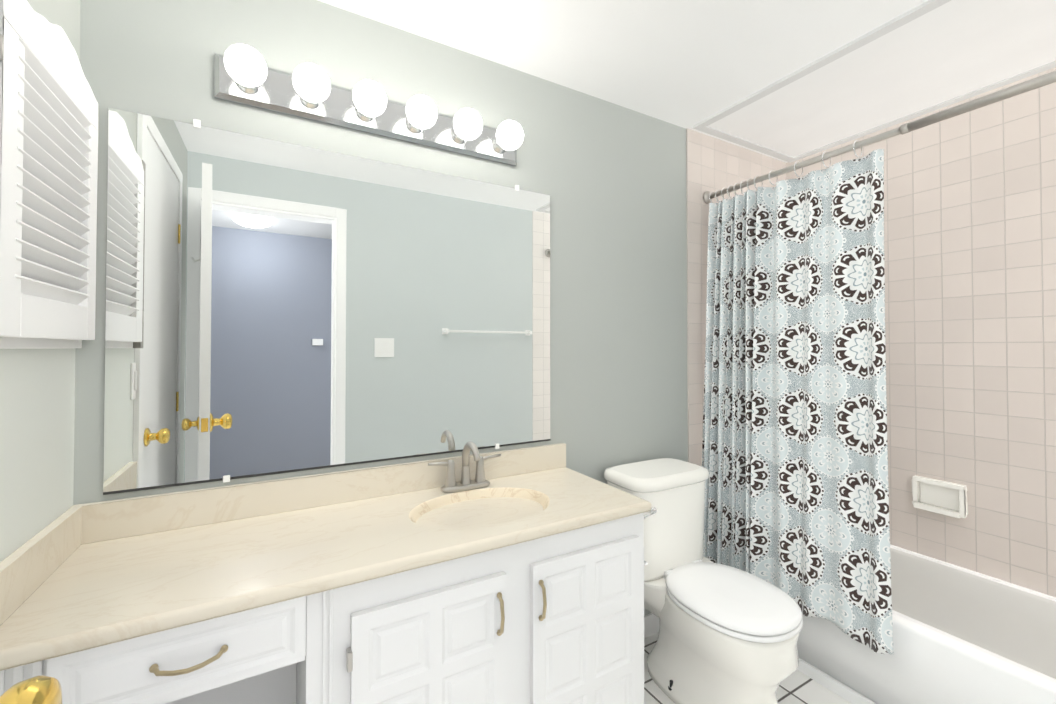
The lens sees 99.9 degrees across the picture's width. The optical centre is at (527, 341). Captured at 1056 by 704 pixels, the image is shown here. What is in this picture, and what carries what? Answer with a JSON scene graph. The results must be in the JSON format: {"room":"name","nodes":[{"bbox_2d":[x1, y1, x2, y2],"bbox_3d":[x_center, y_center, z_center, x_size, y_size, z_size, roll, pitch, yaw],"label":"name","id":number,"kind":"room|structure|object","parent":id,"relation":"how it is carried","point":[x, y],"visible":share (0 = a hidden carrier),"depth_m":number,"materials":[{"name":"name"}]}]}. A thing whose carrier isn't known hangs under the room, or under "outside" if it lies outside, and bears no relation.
{"room":"bathroom","nodes":[
{"label":"bathroom","id":0,"kind":"room"},
{"bbox_2d":[0,675,61,703],"bbox_3d":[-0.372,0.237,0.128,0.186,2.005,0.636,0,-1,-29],"label":"door knob","id":1,"kind":"object","parent":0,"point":[41,689],"depth_m":0.38,"materials":[{"name":"gold metal"}]},
{"bbox_2d":[0,0,80,561],"bbox_3d":[-0.734,0.115,0.332,0.120,2.280,1.580,0,-1,-29],"label":"wall","id":2,"kind":"structure","parent":0,"point":[37,402],"depth_m":0.89,"materials":[{"name":"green paint"}]},
{"bbox_2d":[0,0,97,348],"bbox_3d":[-0.937,-0.308,0.860,0.037,0.644,0.462,0,-1,-29],"label":"upper cabinet","id":3,"kind":"object","parent":2,"relation":"attached to","point":[48,158],"visible":1,"depth_m":0.84,"materials":[{"name":"white wood"}]},
{"bbox_2d":[73,0,785,615],"bbox_3d":[0.155,0.136,1.807,3.120,2.280,0.126,0,-1,-29],"label":"wall","id":4,"kind":"structure","parent":0,"point":[625,188],"depth_m":1.72,"materials":[{"name":"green paint"}]},
{"bbox_2d":[103,108,550,494],"bbox_3d":[-0.468,-0.099,1.387,1.270,0.958,0.009,0,-1,-29],"label":"mirror","id":5,"kind":"object","parent":4,"relation":"attached to","point":[274,307],"visible":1,"depth_m":1.28,"materials":[{"name":"clear glass"}]},
{"bbox_2d":[214,44,523,166],"bbox_3d":[-0.406,-0.706,1.349,0.911,0.117,0.149,0,-1,-29],"label":"sconce","id":6,"kind":"object","parent":4,"relation":"attached to","point":[245,75],"visible":1,"depth_m":1.32,"materials":[{"name":"grey metal"}]},
{"bbox_2d":[644,613,659,637],"bbox_3d":[0.449,1.232,1.886,0.685,0.090,0.012,0,-1,-29],"label":"baseboard","id":7,"kind":"structure","parent":4,"relation":"attached to","point":[651,624],"depth_m":1.91,"materials":[{"name":"white wood"}]},
{"bbox_2d":[703,71,1055,203],"bbox_3d":[1.223,-0.703,1.519,0.060,0.060,1.445,0,-1,-29],"label":"curtain rod","id":8,"kind":"object","parent":4,"relation":"attached to","point":[1015,90],"visible":0.96,"depth_m":1.42,"materials":[{"name":"silver metal"}]},
{"bbox_2d":[702,140,893,654],"bbox_3d":[1.022,0.152,1.774,0.158,1.740,0.743,0,-1,-29],"label":"shower curtain","id":9,"kind":"object","parent":8,"relation":"hanging from","point":[794,453],"visible":0.96,"depth_m":1.69,"materials":[{"name":"multicoloured fabric"}]},
{"bbox_2d":[318,0,927,162],"bbox_3d":[0.542,-1.064,1.139,3.120,0.100,1.700,0,-1,-29],"label":"ceiling","id":10,"kind":"structure","parent":0,"point":[688,64],"depth_m":1.48,"materials":[{"name":"paint"}]},
{"bbox_2d":[693,0,1055,162],"bbox_3d":[1.443,-1.000,1.656,0.778,0.012,1.375,0,-1,-29],"label":"ceiling panel","id":11,"kind":"object","parent":10,"relation":"attached to","point":[928,56],"visible":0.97,"depth_m":1.67,"materials":[{"name":"paint"}]},
{"bbox_2d":[644,632,851,703],"bbox_3d":[0.542,1.306,1.105,3.120,0.080,1.700,0,-1,-29],"label":"floor","id":12,"kind":"structure","parent":0,"point":[796,687],"depth_m":1.61,"materials":[{"name":"tile"}]},
{"bbox_2d":[0,442,650,703],"bbox_3d":[-0.326,0.793,1.184,1.438,0.951,0.482,0,-1,-29],"label":"bathroom vanity","id":13,"kind":"object","parent":12,"relation":"on","point":[513,576],"visible":1,"depth_m":1.04,"materials":[{"name":"white wood"}]},
{"bbox_2d":[428,442,500,492],"bbox_3d":[-0.184,0.400,1.419,0.253,0.159,0.130,0,-1,-29],"label":"faucet","id":14,"kind":"object","parent":13,"relation":"on","point":[480,484],"depth_m":1.44,"materials":[{"name":"silver metal"}]},
{"bbox_2d":[604,458,802,703],"bbox_3d":[0.606,0.886,1.591,0.407,0.774,0.649,0,-1,-29],"label":"toilet","id":15,"kind":"object","parent":12,"relation":"on","point":[728,634],"visible":0.9,"depth_m":1.52,"materials":[{"name":"white ceramic"}]},
{"bbox_2d":[797,544,1055,703],"bbox_3d":[1.490,1.101,1.644,0.696,0.345,1.442,0,-1,-29],"label":"bathtub","id":16,"kind":"object","parent":12,"relation":"on","point":[961,635],"visible":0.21,"depth_m":1.59,"materials":[{"name":"white ceramic"}]},
{"bbox_2d":[786,67,1055,596],"bbox_3d":[1.878,0.136,1.808,0.120,2.280,1.580,0,-1,-29],"label":"wall","id":17,"kind":"structure","parent":0,"point":[970,257],"depth_m":1.80,"materials":[{"name":"tile"}]},
{"bbox_2d":[911,475,967,518],"bbox_3d":[1.736,0.657,1.881,0.053,0.130,0.176,0,-1,-29],"label":"soap dish","id":18,"kind":"object","parent":17,"relation":"attached to","point":[941,497],"visible":1,"depth_m":1.88,"materials":[{"name":"white ceramic"}]}
]}

